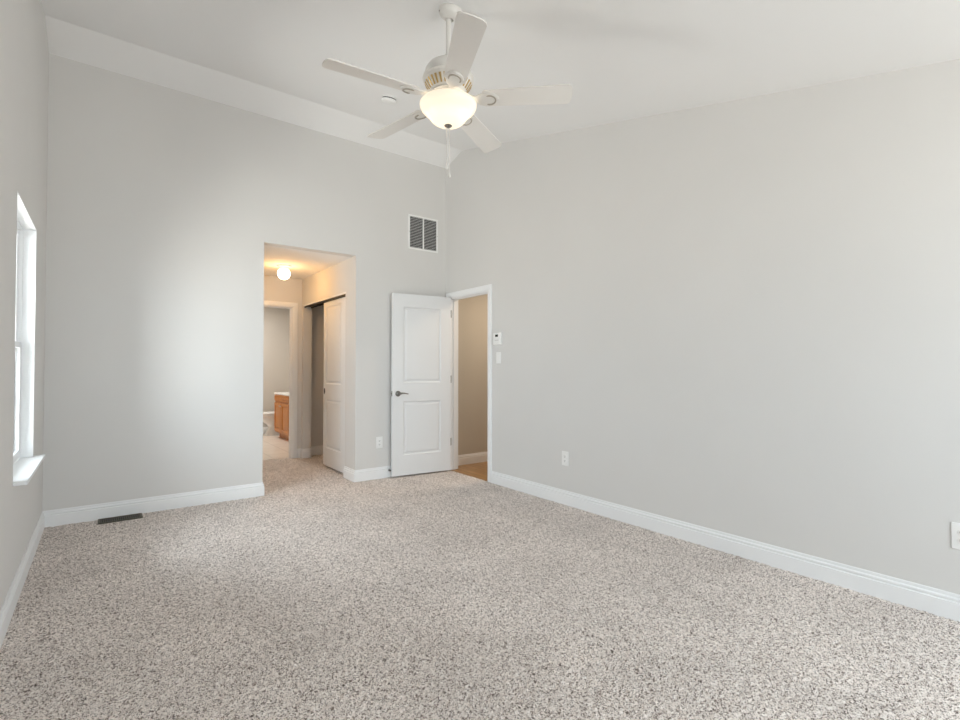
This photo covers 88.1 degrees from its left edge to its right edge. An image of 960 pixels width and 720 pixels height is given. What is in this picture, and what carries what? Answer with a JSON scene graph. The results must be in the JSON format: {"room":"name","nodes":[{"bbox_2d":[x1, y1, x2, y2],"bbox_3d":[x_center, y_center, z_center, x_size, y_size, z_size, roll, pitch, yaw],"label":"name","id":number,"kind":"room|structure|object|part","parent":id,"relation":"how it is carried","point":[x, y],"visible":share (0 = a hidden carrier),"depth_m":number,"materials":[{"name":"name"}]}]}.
{"room":"empty bedroom","nodes":[
{"label":"empty bedroom","id":0,"kind":"room"},
{"bbox_2d":[0,0,48,609],"bbox_3d":[-1.381,-0.645,1.116,0.150,3.789,6.870,1,-1,-37],"label":"wall","id":1,"kind":"structure","parent":0,"point":[24,49],"depth_m":2.55,"materials":[{"name":"grey paint"}]},
{"bbox_2d":[13,191,44,485],"bbox_3d":[-2.685,-0.108,2.874,0.204,1.500,0.982,1,-1,-37],"label":"window","id":2,"kind":"structure","parent":1,"relation":"in","point":[26,465],"depth_m":3.20,"materials":[{"name":"white plastic"}]},
{"bbox_3d":[-2.708,-0.461,2.827,0.020,0.764,0.883,1,-1,-37],"label":"sash","id":3,"kind":"part","parent":2,"relation":"part of","materials":[{"name":"white plastic"}]},
{"bbox_3d":[-2.686,0.244,2.832,0.004,0.660,0.819,1,-1,-37],"label":"glass pane","id":4,"kind":"part","parent":2,"relation":"part of","materials":[{"name":"glass"}]},
{"bbox_3d":[-2.690,0.243,2.829,0.020,0.724,0.883,1,-1,-37],"label":"sash","id":5,"kind":"part","parent":2,"relation":"part of","materials":[{"name":"white plastic"}]},
{"bbox_3d":[-2.651,0.632,2.888,0.118,0.020,0.982,1,-1,-37],"label":"sill","id":6,"kind":"part","parent":2,"relation":"part of","materials":[{"name":"white paint"}]},
{"bbox_2d":[0,482,263,648],"bbox_3d":[-1.237,1.193,2.338,1.592,0.131,8.450,1,-1,-37],"label":"baseboard","id":7,"kind":"structure","parent":1,"relation":"attached to","point":[87,513],"depth_m":3.99,"materials":[{"name":"white paint"}]},
{"bbox_2d":[42,53,445,510],"bbox_3d":[-1.908,-0.544,4.956,3.654,3.712,0.113,1,-1,-37],"label":"wall","id":8,"kind":"structure","parent":0,"point":[164,204],"depth_m":4.37,"materials":[{"name":"grey paint"}]},
{"bbox_2d":[343,466,395,481],"bbox_3d":[-0.960,1.248,5.739,1.160,0.131,0.316,1,-1,-37],"label":"baseboard","id":9,"kind":"structure","parent":8,"relation":"attached to","point":[350,474],"depth_m":5.40,"materials":[{"name":"white paint"}]},
{"bbox_2d":[376,437,382,448],"bbox_3d":[-1.107,0.908,5.464,0.078,0.127,0.009,1,-1,-37],"label":"wall outlet","id":10,"kind":"object","parent":8,"relation":"attached to","point":[379,440],"visible":1,"depth_m":5.46,"materials":[{"name":"white plastic"}]},
{"bbox_2d":[408,214,437,252],"bbox_3d":[-0.665,-1.482,5.836,0.400,0.400,0.011,1,-1,-37],"label":"air vent","id":11,"kind":"object","parent":8,"relation":"in","point":[422,231],"visible":1,"depth_m":5.83,"materials":[{"name":"white plastic"}]},
{"bbox_2d":[263,307,289,426],"bbox_3d":[-3.623,0.121,7.751,2.400,2.470,2.970,1,-1,-37],"label":"wall","id":12,"kind":"structure","parent":0,"point":[276,336],"depth_m":9.29,"materials":[{"name":"grey paint"}]},
{"bbox_2d":[264,275,301,458],"bbox_3d":[-2.872,0.111,6.490,1.032,2.450,0.113,1,-1,-37],"label":"wall","id":13,"kind":"structure","parent":0,"point":[275,288],"depth_m":6.71,"materials":[{"name":"grey paint"}]},
{"bbox_2d":[264,300,297,457],"bbox_3d":[-2.841,0.269,6.499,0.855,2.093,0.131,1,-1,-37],"label":"door frame","id":14,"kind":"structure","parent":13,"relation":"attached to","point":[293,340],"depth_m":6.69,"materials":[{"name":"white paint"}]},
{"bbox_2d":[297,448,310,457],"bbox_3d":[-2.379,1.263,6.724,0.166,0.131,0.080,1,-1,-37],"label":"baseboard","id":15,"kind":"structure","parent":13,"relation":"attached to","point":[301,453],"depth_m":6.71,"materials":[{"name":"white paint"}]},
{"bbox_2d":[264,245,351,278],"bbox_3d":[-2.055,-1.141,6.054,1.780,0.060,1.800,1,-1,-37],"label":"ceiling","id":16,"kind":"structure","parent":0,"point":[304,264],"depth_m":5.58,"materials":[{"name":"white paint"}]},
{"bbox_2d":[276,264,290,279],"bbox_3d":[-2.316,-1.031,5.867,0.166,0.166,0.166,1,-1,-37],"label":"globe light","id":17,"kind":"object","parent":16,"relation":"attached to","point":[283,273],"visible":1,"depth_m":5.82,"materials":[{"name":"white glass"}]},
{"bbox_3d":[-2.316,-1.014,5.866,0.144,0.132,0.144,1,-1,-37],"label":"globe","id":18,"kind":"part","parent":17,"relation":"part of","materials":[{"name":"white glass"}]},
{"bbox_2d":[311,305,323,445],"bbox_3d":[-1.619,0.109,6.372,0.595,2.450,1.810,1,-1,-37],"label":"wall","id":19,"kind":"structure","parent":0,"point":[317,383],"depth_m":6.97,"materials":[{"name":"grey paint"}]},
{"bbox_2d":[311,445,322,455],"bbox_3d":[-1.622,1.257,6.332,0.565,0.131,1.780,1,-1,-37],"label":"baseboard","id":20,"kind":"structure","parent":19,"relation":"attached to","point":[315,450],"depth_m":6.94,"materials":[{"name":"white paint"}]},
{"bbox_2d":[301,258,351,467],"bbox_3d":[-1.904,0.106,6.162,0.113,2.450,1.820,1,-1,-37],"label":"wall","id":21,"kind":"structure","parent":0,"point":[336,279],"depth_m":6.12,"materials":[{"name":"grey paint"}]},
{"bbox_2d":[303,292,345,305],"bbox_3d":[-1.942,-0.744,6.132,0.002,0.018,1.472,1,-1,-37],"label":"trim","id":22,"kind":"structure","parent":21,"relation":"attached to","point":[343,292],"depth_m":6.04,"materials":[{"name":"white paint"}]},
{"bbox_2d":[304,294,345,307],"bbox_3d":[-1.900,-0.724,6.171,0.092,0.018,1.456,1,-1,-37],"label":"door track","id":23,"kind":"object","parent":21,"relation":"attached to","point":[344,295],"visible":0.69,"depth_m":6.24,"materials":[{"name":"black metal"}]},
{"bbox_2d":[323,297,345,472],"bbox_3d":[-1.704,0.285,5.883,0.038,2.006,0.762,1,-1,-37],"label":"door","id":24,"kind":"structure","parent":23,"relation":"hanging from","point":[334,310],"depth_m":5.89,"materials":[{"name":"white paint"}]},
{"bbox_2d":[458,294,487,454],"bbox_3d":[1.503,0.091,6.051,2.890,2.480,2.625,1,-1,-37],"label":"wall","id":25,"kind":"structure","parent":0,"point":[473,311],"depth_m":6.36,"materials":[{"name":"beige paint"}]},
{"bbox_2d":[458,451,487,465],"bbox_3d":[0.734,1.269,6.961,2.790,0.131,0.016,1,-1,-37],"label":"baseboard","id":26,"kind":"structure","parent":25,"relation":"attached to","point":[472,458],"depth_m":6.33,"materials":[{"name":"white paint"}]},
{"bbox_2d":[0,434,959,719],"bbox_3d":[-0.130,1.324,5.047,6.679,0.060,11.470,1,-1,-37],"label":"floor","id":27,"kind":"structure","parent":0,"point":[323,594],"depth_m":2.38,"materials":[{"name":"carpet"}]},
{"bbox_2d":[98,513,142,523],"bbox_3d":[-2.887,1.272,3.989,0.290,0.006,0.148,1,-1,-37],"label":"floor vent","id":28,"kind":"object","parent":27,"relation":"in","point":[138,515],"visible":1,"depth_m":3.98,"materials":[{"name":"brown metal"}]},
{"bbox_2d":[263,411,279,435],"bbox_3d":[-3.687,0.979,8.994,0.782,0.755,0.460,1,-1,-37],"label":"toilet","id":29,"kind":"object","parent":27,"relation":"on","point":[268,416],"visible":0.2,"depth_m":8.85,"materials":[{"name":"white ceramic"}]},
{"bbox_3d":[-3.739,0.947,8.955,0.650,0.024,0.376,1,-1,-37],"label":"lid","id":30,"kind":"part","parent":29,"relation":"part of","materials":[{"name":"white"}]},
{"bbox_2d":[274,392,288,439],"bbox_3d":[-3.144,0.911,8.497,0.555,0.875,0.924,1,-1,-37],"label":"vanity cabinet","id":31,"kind":"object","parent":27,"relation":"on","point":[281,404],"visible":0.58,"depth_m":8.34,"materials":[{"name":"brown wood"}]},
{"bbox_3d":[-3.460,0.978,8.520,0.024,0.490,0.409,1,-1,-37],"label":"cabinet door","id":32,"kind":"part","parent":31,"relation":"part of","materials":[{"name":"brown wood"}]},
{"bbox_3d":[-3.333,0.651,8.358,0.024,0.100,0.830,1,-1,-37],"label":"drawer","id":33,"kind":"part","parent":31,"relation":"part of","materials":[{"name":"brown wood"}]},
{"bbox_2d":[274,392,288,395],"bbox_3d":[-3.132,0.579,8.512,0.525,0.028,0.924,1,-1,-37],"label":"countertop","id":34,"kind":"structure","parent":31,"relation":"on","point":[279,393],"depth_m":8.42,"materials":[{"name":"white stone"}]},
{"bbox_3d":[-3.206,0.973,8.185,0.024,0.490,0.409,1,-1,-37],"label":"cabinet door","id":35,"kind":"part","parent":31,"relation":"part of","materials":[{"name":"brown wood"}]},
{"bbox_2d":[41,0,959,167],"bbox_3d":[0.136,-1.881,2.246,3.927,1.459,6.807,1,-1,-37],"label":"ceiling","id":36,"kind":"structure","parent":0,"point":[622,60],"depth_m":3.13,"materials":[{"name":"white paint"}]},
{"bbox_2d":[381,95,396,104],"bbox_3d":[-0.780,-2.234,4.263,0.133,0.066,0.134,0,-1,-20],"label":"smoke detector","id":37,"kind":"object","parent":36,"relation":"attached to","point":[387,99],"visible":1,"depth_m":4.22,"materials":[{"name":"white plastic"}]},
{"bbox_2d":[322,3,571,177],"bbox_3d":[-0.205,-1.431,2.657,1.244,0.916,1.258,1,-1,-37],"label":"ceiling fan","id":38,"kind":"object","parent":36,"relation":"hanging from","point":[448,79],"visible":1,"depth_m":2.58,"materials":[{"name":"white wood"}]},
{"bbox_3d":[-0.532,-1.395,2.446,0.471,0.036,0.130,1,-1,-31],"label":"blade","id":39,"kind":"part","parent":38,"relation":"part of","materials":[{"name":"white wood"}]},
{"bbox_3d":[-0.485,-1.387,2.938,0.471,0.036,0.130,-1,-1,41],"label":"blade","id":40,"kind":"part","parent":38,"relation":"part of","materials":[{"name":"white wood"}]},
{"bbox_3d":[-0.178,-1.154,2.656,0.004,0.195,0.004,1,-1,-37],"label":"pull chain","id":41,"kind":"part","parent":38,"relation":"part of","materials":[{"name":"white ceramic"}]},
{"bbox_3d":[-0.170,-1.313,2.659,0.304,0.120,0.304,1,-1,-37],"label":"lamp shade","id":42,"kind":"part","parent":38,"relation":"part of","materials":[{"name":"white glass"}]},
{"bbox_3d":[-0.164,-1.130,2.656,0.004,0.242,0.004,1,-1,-37],"label":"pull chain","id":43,"kind":"part","parent":38,"relation":"part of","materials":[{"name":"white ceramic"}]},
{"bbox_3d":[-0.079,-1.398,2.249,0.130,0.036,0.471,0,-1,-13],"label":"blade","id":44,"kind":"part","parent":38,"relation":"part of","materials":[{"name":"white wood"}]},
{"bbox_3d":[-0.003,-1.385,3.046,0.130,0.036,0.471,0,-1,23],"label":"blade","id":45,"kind":"part","parent":38,"relation":"part of","materials":[{"name":"white wood"}]},
{"bbox_3d":[0.248,-1.392,2.620,0.471,0.036,0.130,0,-1,5],"label":"blade","id":46,"kind":"part","parent":38,"relation":"part of","materials":[{"name":"white wood"}]},
{"bbox_2d":[446,59,959,594],"bbox_3d":[1.635,-0.606,3.404,0.113,3.789,6.870,1,-1,-37],"label":"wall","id":47,"kind":"structure","parent":0,"point":[741,317],"depth_m":3.19,"materials":[{"name":"grey paint"}]},
{"bbox_2d":[446,284,491,482],"bbox_3d":[-0.091,0.250,5.664,0.149,2.108,0.871,1,-1,-37],"label":"door frame","id":48,"kind":"structure","parent":47,"relation":"attached to","point":[486,289],"depth_m":5.92,"materials":[{"name":"white paint"}]},
{"bbox_2d":[391,293,451,476],"bbox_3d":[-0.665,0.274,5.691,0.748,2.032,0.137,1,-1,-31],"label":"door","id":49,"kind":"structure","parent":48,"relation":"attached to","point":[421,324],"depth_m":5.67,"materials":[{"name":"white paint"}]},
{"bbox_3d":[-0.866,0.374,5.518,0.141,0.064,0.051,1,-1,-31],"label":"lever handle","id":50,"kind":"part","parent":49,"relation":"part of","materials":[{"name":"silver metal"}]},
{"bbox_2d":[493,333,501,344],"bbox_3d":[0.184,-0.222,5.192,0.030,0.124,0.120,1,-1,-37],"label":"thermostat","id":51,"kind":"object","parent":47,"relation":"attached to","point":[497,337],"visible":1,"depth_m":5.17,"materials":[{"name":"white plastic"}]},
{"bbox_2d":[496,352,500,362],"bbox_3d":[0.192,-0.024,5.193,0.011,0.118,0.074,1,-1,-37],"label":"light switch","id":52,"kind":"object","parent":47,"relation":"attached to","point":[498,354],"visible":1,"depth_m":5.19,"materials":[{"name":"white plastic"}]},
{"bbox_2d":[562,451,568,465],"bbox_3d":[0.759,0.879,4.433,0.009,0.127,0.078,1,-1,-37],"label":"wall outlet","id":53,"kind":"object","parent":47,"relation":"attached to","point":[565,459],"visible":1,"depth_m":4.43,"materials":[{"name":"white plastic"}]},
{"bbox_2d":[491,471,959,621],"bbox_3d":[1.855,1.205,2.977,0.016,0.131,5.730,1,-1,-37],"label":"baseboard","id":54,"kind":"structure","parent":47,"relation":"attached to","point":[941,603],"depth_m":3.07,"materials":[{"name":"white paint"}]},
{"bbox_2d":[951,522,959,549],"bbox_3d":[2.314,0.850,2.383,0.009,0.127,0.078,1,-1,-37],"label":"wall outlet","id":55,"kind":"object","parent":47,"relation":"attached to","point":[955,527],"visible":1,"depth_m":2.40,"materials":[{"name":"white plastic"}]}
]}

